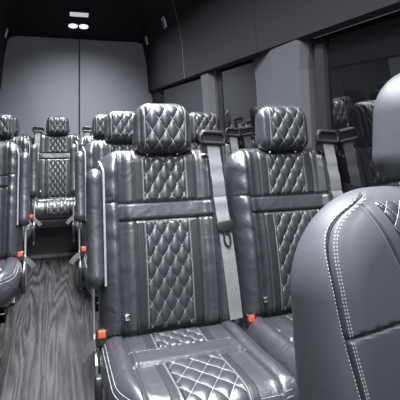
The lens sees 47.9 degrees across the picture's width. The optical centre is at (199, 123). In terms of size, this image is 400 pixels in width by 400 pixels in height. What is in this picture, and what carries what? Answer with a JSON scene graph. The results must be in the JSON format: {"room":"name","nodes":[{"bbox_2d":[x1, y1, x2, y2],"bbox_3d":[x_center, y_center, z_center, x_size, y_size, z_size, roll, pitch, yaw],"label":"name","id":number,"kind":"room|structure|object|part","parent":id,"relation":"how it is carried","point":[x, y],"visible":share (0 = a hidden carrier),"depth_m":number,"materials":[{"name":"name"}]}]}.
{"room":"vehicle interior","nodes":[
{"label":"vehicle interior","id":0,"kind":"room"},
{"bbox_2d":[26,249,77,259],"bbox_3d":[-1.038,1.133,3.983,1.720,0.031,0.100,0,0,-18],"label":"trim","id":1,"kind":"structure","parent":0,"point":[54,254],"depth_m":3.88,"materials":[{"name":"grey plastic"}]},
{"bbox_2d":[9,36,141,134],"bbox_3d":[-1.315,-0.060,4.855,1.900,2.420,0.050,0,0,-18],"label":"wall","id":2,"kind":"structure","parent":0,"point":[9,36],"depth_m":4.83,"materials":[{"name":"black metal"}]},
{"bbox_2d":[0,36,78,137],"bbox_3d":[-1.683,0.113,4.693,0.809,2.035,0.035,0,0,-18],"label":"door","id":3,"kind":"structure","parent":2,"relation":"in","point":[40,75],"depth_m":4.68,"materials":[{"name":"grey"}]},
{"bbox_2d":[26,226,81,253],"bbox_3d":[-1.180,1.007,4.431,1.720,0.284,0.840,0,0,-18],"label":"trim","id":4,"kind":"structure","parent":2,"relation":"attached to","point":[56,238],"depth_m":3.95,"materials":[{"name":"grey plastic"}]},
{"bbox_2d":[12,116,92,228],"bbox_3d":[-1.066,0.388,4.063,1.781,0.923,0.695,0,0,-18],"label":"seat","id":5,"kind":"object","parent":4,"relation":"on","point":[54,199],"visible":0.19,"depth_m":4.14,"materials":[{"name":"grey leather"}]},
{"bbox_3d":[-1.753,0.393,4.072,0.465,0.620,0.138,0,-13,-18],"label":"backrest","id":6,"kind":"part","parent":5,"relation":"part of","materials":[{"name":"grey leather"}]},
{"bbox_2d":[32,197,74,219],"bbox_3d":[-1.235,0.718,3.910,0.476,0.159,0.490,0,-3,-18],"label":"seat cushion","id":7,"kind":"object","parent":5,"relation":"on","point":[46,208],"depth_m":3.69,"materials":[{"name":"grey leather"}]},
{"bbox_3d":[-1.043,0.818,3.965,1.640,0.065,0.430,0,0,-18],"label":"frame","id":8,"kind":"part","parent":5,"relation":"part of","materials":[{"name":"black plastic"}]},
{"bbox_3d":[-1.329,0.393,4.206,0.465,0.620,0.138,0,-13,-18],"label":"backrest","id":9,"kind":"part","parent":5,"relation":"part of","materials":[{"name":"grey leather"}]},
{"bbox_3d":[-1.197,0.690,3.790,0.163,0.104,0.250,0,-3,-18],"label":"quilted panel","id":10,"kind":"part","parent":5,"relation":"part of","materials":[{"name":"grey leather"}]},
{"bbox_3d":[-1.337,0.188,4.230,0.155,0.158,0.022,0,-13,-18],"label":"quilted panel","id":11,"kind":"part","parent":5,"relation":"part of","materials":[{"name":"grey leather"}]},
{"bbox_3d":[-1.337,0.011,4.230,0.145,0.160,0.056,0,-7,-18],"label":"quilted panel","id":12,"kind":"part","parent":5,"relation":"part of","materials":[{"name":"grey leather"}]},
{"bbox_3d":[-1.313,0.496,4.155,0.155,0.343,0.032,0,-13,-18],"label":"quilted panel","id":13,"kind":"part","parent":5,"relation":"part of","materials":[{"name":"grey leather"}]},
{"bbox_2d":[9,0,141,42],"bbox_3d":[-1.209,-1.077,4.521,1.600,0.345,0.650,0,0,-18],"label":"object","id":14,"kind":"structure","parent":2,"relation":"attached to","point":[108,20],"depth_m":4.51,"materials":[{"name":"black"}]},
{"bbox_2d":[69,10,88,16],"bbox_3d":[-1.187,-1.081,4.421,0.190,0.049,0.068,0,0,-18],"label":"ceiling lamp","id":15,"kind":"object","parent":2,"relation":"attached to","point":[71,12],"visible":1,"depth_m":4.40,"materials":[{"name":"white plastic"}]},
{"bbox_2d":[70,12,87,16],"bbox_3d":[-1.186,-1.073,4.415,0.176,0.009,0.058,0,-28,-18],"label":"diffuser","id":16,"kind":"object","parent":15,"relation":"attached to","point":[77,14],"depth_m":4.41,"materials":[{"name":"white plastic"}]},
{"bbox_2d":[80,39,152,136],"bbox_3d":[-0.901,0.113,4.941,0.809,2.035,0.035,0,0,-18],"label":"door","id":17,"kind":"structure","parent":2,"relation":"in","point":[113,74],"depth_m":4.90,"materials":[{"name":"grey"}]},
{"bbox_2d":[0,256,239,399],"bbox_3d":[-0.370,1.170,1.876,1.800,0.040,6.400,0,0,-18],"label":"floor","id":18,"kind":"structure","parent":0,"point":[44,334],"depth_m":2.41,"materials":[{"name":"grey wood"}]},
{"bbox_2d":[0,142,35,366],"bbox_3d":[-1.052,0.538,2.085,0.542,1.223,0.695,0,0,-18],"label":"seat","id":19,"kind":"object","parent":18,"relation":"on","point":[14,163],"visible":1,"depth_m":2.27,"materials":[{"name":"grey leather"}]},
{"bbox_3d":[-0.932,0.985,2.044,0.030,0.330,0.260,0,0,-18],"label":"leg","id":20,"kind":"part","parent":19,"relation":"part of","materials":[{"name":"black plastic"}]},
{"bbox_3d":[-1.057,0.805,1.994,0.400,0.040,0.400,0,0,-18],"label":"frame","id":21,"kind":"part","parent":19,"relation":"part of","materials":[{"name":"black plastic"}]},
{"bbox_2d":[0,257,21,309],"bbox_3d":[-1.054,0.718,1.984,0.476,0.159,0.490,0,-3,-18],"label":"seat cushion","id":22,"kind":"object","parent":19,"relation":"on","point":[10,267],"depth_m":1.96,"materials":[{"name":"grey leather"}]},
{"bbox_3d":[-1.148,0.393,2.281,0.465,0.620,0.138,0,-13,-18],"label":"backrest","id":23,"kind":"part","parent":19,"relation":"part of","materials":[{"name":"grey leather"}]},
{"bbox_3d":[-0.942,0.316,2.321,0.019,0.403,0.049,0,-13,-18],"label":"trim","id":24,"kind":"part","parent":19,"relation":"part of","materials":[{"name":"grey"}]},
{"bbox_3d":[-0.822,0.735,2.090,0.018,0.109,0.042,0,0,-18],"label":"recline lever","id":25,"kind":"part","parent":19,"relation":"part of","materials":[{"name":"black plastic"}]},
{"bbox_3d":[-0.916,0.340,2.350,0.052,0.385,0.112,0,-13,-18],"label":"armrest","id":26,"kind":"part","parent":19,"relation":"part of","materials":[{"name":"grey leather"}]},
{"bbox_3d":[-0.902,0.670,2.318,0.008,0.360,0.185,0,0,-18],"label":"hinge plate","id":27,"kind":"part","parent":19,"relation":"part of","materials":[{"name":"grey metal"}]},
{"bbox_2d":[0,114,41,305],"bbox_3d":[-1.345,0.538,3.010,0.542,1.223,0.695,0,0,-18],"label":"seat","id":28,"kind":"object","parent":18,"relation":"on","point":[7,131],"visible":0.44,"depth_m":3.23,"materials":[{"name":"grey leather"}]},
{"bbox_3d":[-1.449,0.011,3.229,0.145,0.160,0.056,0,-7,-18],"label":"quilted panel","id":29,"kind":"part","parent":28,"relation":"part of","materials":[{"name":"grey leather"}]},
{"bbox_3d":[-1.225,0.985,2.969,0.030,0.330,0.260,0,0,-18],"label":"leg","id":30,"kind":"part","parent":28,"relation":"part of","materials":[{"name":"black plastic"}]},
{"bbox_3d":[-1.442,0.393,3.205,0.465,0.620,0.138,0,-13,-18],"label":"backrest","id":31,"kind":"part","parent":28,"relation":"part of","materials":[{"name":"grey leather"}]},
{"bbox_2d":[22,221,31,247],"bbox_3d":[-1.348,0.718,2.909,0.476,0.159,0.490,0,-3,-18],"label":"seat cushion","id":32,"kind":"object","parent":28,"relation":"on","point":[29,227],"depth_m":2.89,"materials":[{"name":"grey leather"}]},
{"bbox_3d":[-1.115,0.735,3.015,0.018,0.109,0.042,0,0,-18],"label":"recline lever","id":33,"kind":"part","parent":28,"relation":"part of","materials":[{"name":"black plastic"}]},
{"bbox_3d":[-1.195,0.670,3.243,0.008,0.360,0.185,0,0,-18],"label":"hinge plate","id":34,"kind":"part","parent":28,"relation":"part of","materials":[{"name":"grey metal"}]},
{"bbox_3d":[-1.210,0.340,3.274,0.052,0.385,0.112,0,-13,-18],"label":"armrest","id":35,"kind":"part","parent":28,"relation":"part of","materials":[{"name":"grey leather"}]},
{"bbox_2d":[66,115,106,296],"bbox_3d":[-0.451,0.538,3.293,1.020,1.223,0.695,0,0,-18],"label":"seat","id":36,"kind":"object","parent":18,"relation":"on","point":[98,122],"visible":0.07,"depth_m":3.36,"materials":[{"name":"grey leather"}]},
{"bbox_3d":[-0.870,0.735,3.093,0.018,0.109,0.042,0,0,-18],"label":"recline lever","id":37,"kind":"part","parent":36,"relation":"part of","materials":[{"name":"black plastic"}]},
{"bbox_3d":[-0.942,0.340,3.359,0.052,0.385,0.112,0,-13,-18],"label":"armrest","id":38,"kind":"part","parent":36,"relation":"part of","materials":[{"name":"grey leather"}]},
{"bbox_2d":[75,221,81,241],"bbox_3d":[-0.619,0.718,3.140,0.476,0.159,0.490,0,-3,-18],"label":"seat cushion","id":39,"kind":"object","parent":36,"relation":"on","point":[76,223],"depth_m":2.98,"materials":[{"name":"grey leather"}]},
{"bbox_3d":[-0.713,0.393,3.437,0.465,0.620,0.138,0,-13,-18],"label":"backrest","id":40,"kind":"part","parent":36,"relation":"part of","materials":[{"name":"grey leather"}]},
{"bbox_3d":[-0.720,0.011,3.461,0.145,0.160,0.056,0,-7,-18],"label":"quilted panel","id":41,"kind":"part","parent":36,"relation":"part of","materials":[{"name":"grey leather"}]},
{"bbox_2d":[69,111,243,327],"bbox_3d":[-0.158,0.538,2.369,1.020,1.223,0.695,0,0,-18],"label":"seat","id":42,"kind":"object","parent":18,"relation":"on","point":[118,131],"visible":0.21,"depth_m":2.50,"materials":[{"name":"grey leather"}]},
{"bbox_3d":[-0.642,0.670,2.401,0.008,0.360,0.185,0,0,-18],"label":"hinge plate","id":43,"kind":"part","parent":42,"relation":"part of","materials":[{"name":"grey metal"}]},
{"bbox_3d":[-0.577,0.735,2.168,0.018,0.109,0.042,0,0,-18],"label":"recline lever","id":44,"kind":"part","parent":42,"relation":"part of","materials":[{"name":"black plastic"}]},
{"bbox_3d":[-0.648,0.340,2.435,0.052,0.385,0.112,0,-13,-18],"label":"armrest","id":45,"kind":"part","parent":42,"relation":"part of","materials":[{"name":"grey leather"}]},
{"bbox_3d":[-0.623,0.316,2.422,0.019,0.403,0.049,0,-13,-18],"label":"trim","id":46,"kind":"part","parent":42,"relation":"part of","materials":[{"name":"grey"}]},
{"bbox_2d":[82,253,97,297],"bbox_3d":[-0.325,0.718,2.216,0.476,0.159,0.490,0,-3,-18],"label":"seat cushion","id":47,"kind":"object","parent":42,"relation":"on","point":[84,255],"depth_m":2.16,"materials":[{"name":"grey leather"}]},
{"bbox_3d":[-0.100,0.805,2.297,0.878,0.040,0.400,0,0,-18],"label":"frame","id":48,"kind":"part","parent":42,"relation":"part of","materials":[{"name":"black plastic"}]},
{"bbox_3d":[-0.419,0.393,2.512,0.465,0.620,0.138,0,-13,-18],"label":"backrest","id":49,"kind":"part","parent":42,"relation":"part of","materials":[{"name":"grey leather"}]},
{"bbox_3d":[-0.427,0.011,2.536,0.145,0.160,0.056,0,-7,-18],"label":"quilted panel","id":50,"kind":"part","parent":42,"relation":"part of","materials":[{"name":"grey leather"}]},
{"bbox_3d":[-0.427,0.188,2.535,0.155,0.158,0.022,0,-13,-18],"label":"quilted panel","id":51,"kind":"part","parent":42,"relation":"part of","materials":[{"name":"grey leather"}]},
{"bbox_3d":[0.029,0.188,2.680,0.155,0.158,0.022,0,-13,-18],"label":"quilted panel","id":52,"kind":"part","parent":42,"relation":"part of","materials":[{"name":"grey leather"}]},
{"bbox_3d":[0.029,0.011,2.680,0.145,0.160,0.056,0,-7,-18],"label":"quilted panel","id":53,"kind":"part","parent":42,"relation":"part of","materials":[{"name":"grey leather"}]},
{"bbox_3d":[0.036,0.393,2.656,0.465,0.620,0.138,0,-13,-18],"label":"backrest","id":54,"kind":"part","parent":42,"relation":"part of","materials":[{"name":"grey leather"}]},
{"bbox_2d":[77,103,342,399],"bbox_3d":[0.145,0.538,1.415,1.020,1.223,0.695,0,0,-18],"label":"seat","id":55,"kind":"object","parent":18,"relation":"on","point":[173,262],"visible":0.73,"depth_m":1.52,"materials":[{"name":"grey leather"}]},
{"bbox_3d":[-0.340,0.670,1.447,0.008,0.360,0.185,0,0,-18],"label":"hinge plate","id":56,"kind":"part","parent":55,"relation":"part of","materials":[{"name":"grey metal"}]},
{"bbox_3d":[-0.346,0.340,1.482,0.052,0.385,0.112,0,-13,-18],"label":"armrest","id":57,"kind":"part","parent":55,"relation":"part of","materials":[{"name":"grey leather"}]},
{"bbox_3d":[-0.274,0.735,1.215,0.018,0.109,0.042,0,0,-18],"label":"recline lever","id":58,"kind":"part","parent":55,"relation":"part of","materials":[{"name":"black plastic"}]},
{"bbox_3d":[-0.320,0.316,1.469,0.019,0.403,0.049,0,-13,-18],"label":"trim","id":59,"kind":"part","parent":55,"relation":"part of","materials":[{"name":"grey metal"}]},
{"bbox_3d":[-0.124,0.011,1.583,0.145,0.160,0.056,0,-7,-18],"label":"quilted panel","id":60,"kind":"part","parent":55,"relation":"part of","materials":[{"name":"grey leather"}]},
{"bbox_3d":[-0.124,0.188,1.582,0.155,0.158,0.022,0,-13,-18],"label":"quilted panel","id":61,"kind":"part","parent":55,"relation":"part of","materials":[{"name":"grey leather"}]},
{"bbox_3d":[-0.117,0.393,1.559,0.465,0.620,0.138,0,-13,-18],"label":"backrest","id":62,"kind":"part","parent":55,"relation":"part of","materials":[{"name":"grey leather"}]},
{"bbox_3d":[-0.101,0.496,1.508,0.155,0.343,0.032,0,-13,-18],"label":"quilted panel","id":63,"kind":"part","parent":55,"relation":"part of","materials":[{"name":"grey leather"}]},
{"bbox_3d":[-0.067,0.666,1.403,0.155,0.015,0.111,0,-2,-18],"label":"quilted panel","id":64,"kind":"part","parent":55,"relation":"part of","materials":[{"name":"grey leather"}]},
{"bbox_2d":[99,320,297,399],"bbox_3d":[-0.023,0.718,1.263,0.476,0.159,0.490,0,-3,-18],"label":"seat cushion","id":65,"kind":"object","parent":55,"relation":"on","point":[148,359],"depth_m":1.23,"materials":[{"name":"grey leather"}]},
{"bbox_3d":[0.015,0.690,1.143,0.163,0.104,0.250,0,-3,-18],"label":"quilted panel","id":66,"kind":"part","parent":55,"relation":"part of","materials":[{"name":"grey leather"}]},
{"bbox_2d":[242,315,295,378],"bbox_3d":[0.433,0.718,1.407,0.476,0.159,0.490,0,-3,-18],"label":"seat cushion","id":67,"kind":"object","parent":55,"relation":"on","point":[273,333],"depth_m":1.41,"materials":[{"name":"grey leather"}]},
{"bbox_3d":[0.339,0.393,1.703,0.465,0.620,0.138,0,-13,-18],"label":"backrest","id":68,"kind":"part","parent":55,"relation":"part of","materials":[{"name":"grey leather"}]},
{"bbox_3d":[0.331,0.011,1.727,0.145,0.160,0.056,0,-7,-18],"label":"quilted panel","id":69,"kind":"part","parent":55,"relation":"part of","materials":[{"name":"grey leather"}]},
{"bbox_3d":[0.331,0.188,1.727,0.155,0.158,0.022,0,-13,-18],"label":"quilted panel","id":70,"kind":"part","parent":55,"relation":"part of","materials":[{"name":"grey leather"}]},
{"bbox_3d":[0.355,0.496,1.652,0.155,0.343,0.032,0,-13,-18],"label":"quilted panel","id":71,"kind":"part","parent":55,"relation":"part of","materials":[{"name":"grey leather"}]},
{"bbox_2d":[290,73,399,399],"bbox_3d":[0.429,0.522,0.583,0.480,1.256,0.650,0,0,-18],"label":"seat","id":72,"kind":"object","parent":18,"relation":"on","point":[345,280],"visible":1,"depth_m":0.70,"materials":[{"name":"grey leather"}]},
{"bbox_3d":[0.372,0.419,0.763,0.444,0.625,0.148,0,-9,-18],"label":"backrest","id":73,"kind":"part","parent":72,"relation":"part of","materials":[{"name":"grey leather"}]},
{"bbox_3d":[0.375,0.206,0.752,0.170,0.163,0.044,0,-9,-18],"label":"quilted panel","id":74,"kind":"part","parent":72,"relation":"part of","materials":[{"name":"grey leather"}]},
{"bbox_2d":[0,0,399,91],"bbox_3d":[-0.350,-0.800,1.814,1.660,0.900,6.270,0,0,-18],"label":"wall","id":75,"kind":"structure","parent":0,"point":[215,34],"depth_m":2.79,"materials":[{"name":"black"}]},
{"bbox_2d":[161,16,166,28],"bbox_3d":[-0.316,-0.890,3.949,0.034,0.089,0.092,0,0,-18],"label":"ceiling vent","id":76,"kind":"object","parent":75,"relation":"in","point":[162,18],"visible":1,"depth_m":3.93,"materials":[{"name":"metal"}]},
{"bbox_2d":[253,0,256,51],"bbox_3d":[0.075,-0.789,2.227,0.460,0.848,0.005,0,0,-18],"label":"trim","id":77,"kind":"structure","parent":75,"relation":"attached to","point":[253,0],"depth_m":2.29,"materials":[{"name":"black rubber"}]},
{"bbox_2d":[313,9,399,38],"bbox_3d":[0.854,-0.347,0.586,0.003,0.003,2.600,0,0,-18],"label":"trim","id":78,"kind":"structure","parent":75,"relation":"attached to","point":[399,9],"depth_m":1.56,"materials":[{"name":"grey plastic"}]},
{"bbox_2d":[341,182,364,193],"bbox_3d":[0.482,0.690,2.094,0.055,0.920,6.300,0,0,-18],"label":"wall","id":79,"kind":"structure","parent":0,"point":[345,187],"depth_m":1.74,"materials":[{"name":"black"}]},
{"bbox_2d":[152,88,163,103],"bbox_3d":[-0.436,-0.060,4.845,0.098,0.620,0.500,0,0,-18],"label":"trim","id":80,"kind":"structure","parent":79,"relation":"attached to","point":[157,96],"depth_m":4.70,"materials":[{"name":"black"}]},
{"bbox_2d":[163,76,202,113],"bbox_3d":[-0.156,-0.075,3.969,0.043,0.610,1.340,0,0,-18],"label":"window","id":81,"kind":"structure","parent":79,"relation":"in","point":[188,93],"depth_m":3.77,"materials":[{"name":"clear glass"}]},
{"bbox_2d":[201,70,218,117],"bbox_3d":[0.080,-0.060,3.194,0.113,0.620,0.336,0,0,-18],"label":"trim","id":82,"kind":"structure","parent":79,"relation":"attached to","point":[208,80],"depth_m":3.09,"materials":[{"name":"grey plastic"}]},
{"bbox_2d":[217,69,224,138],"bbox_3d":[0.157,-0.060,3.016,0.074,0.620,0.085,0,0,-18],"label":"trim","id":83,"kind":"structure","parent":79,"relation":"attached to","point":[219,77],"depth_m":3.00,"materials":[{"name":"black rubber"}]},
{"bbox_2d":[221,58,257,148],"bbox_3d":[0.246,-0.075,2.701,0.043,0.610,0.600,0,0,-18],"label":"window","id":84,"kind":"structure","parent":79,"relation":"in","point":[239,92],"depth_m":2.68,"materials":[{"name":"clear glass"}]},
{"bbox_2d":[253,38,317,147],"bbox_3d":[0.391,-0.060,2.196,0.124,0.620,0.635,0,0,-18],"label":"wall pillar","id":85,"kind":"structure","parent":79,"relation":"attached to","point":[284,75],"depth_m":1.99,"materials":[{"name":"grey"}]},
{"bbox_2d":[313,33,330,129],"bbox_3d":[0.518,-0.060,1.853,0.088,0.620,0.090,0,0,-18],"label":"trim","id":86,"kind":"structure","parent":79,"relation":"attached to","point":[320,43],"depth_m":1.83,"materials":[{"name":"black plastic"}]},
{"bbox_2d":[326,8,399,186],"bbox_3d":[0.911,-0.075,0.604,0.043,0.610,2.600,0,0,-18],"label":"window","id":87,"kind":"structure","parent":79,"relation":"in","point":[363,57],"depth_m":1.64,"materials":[{"name":"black glass"}]}
]}

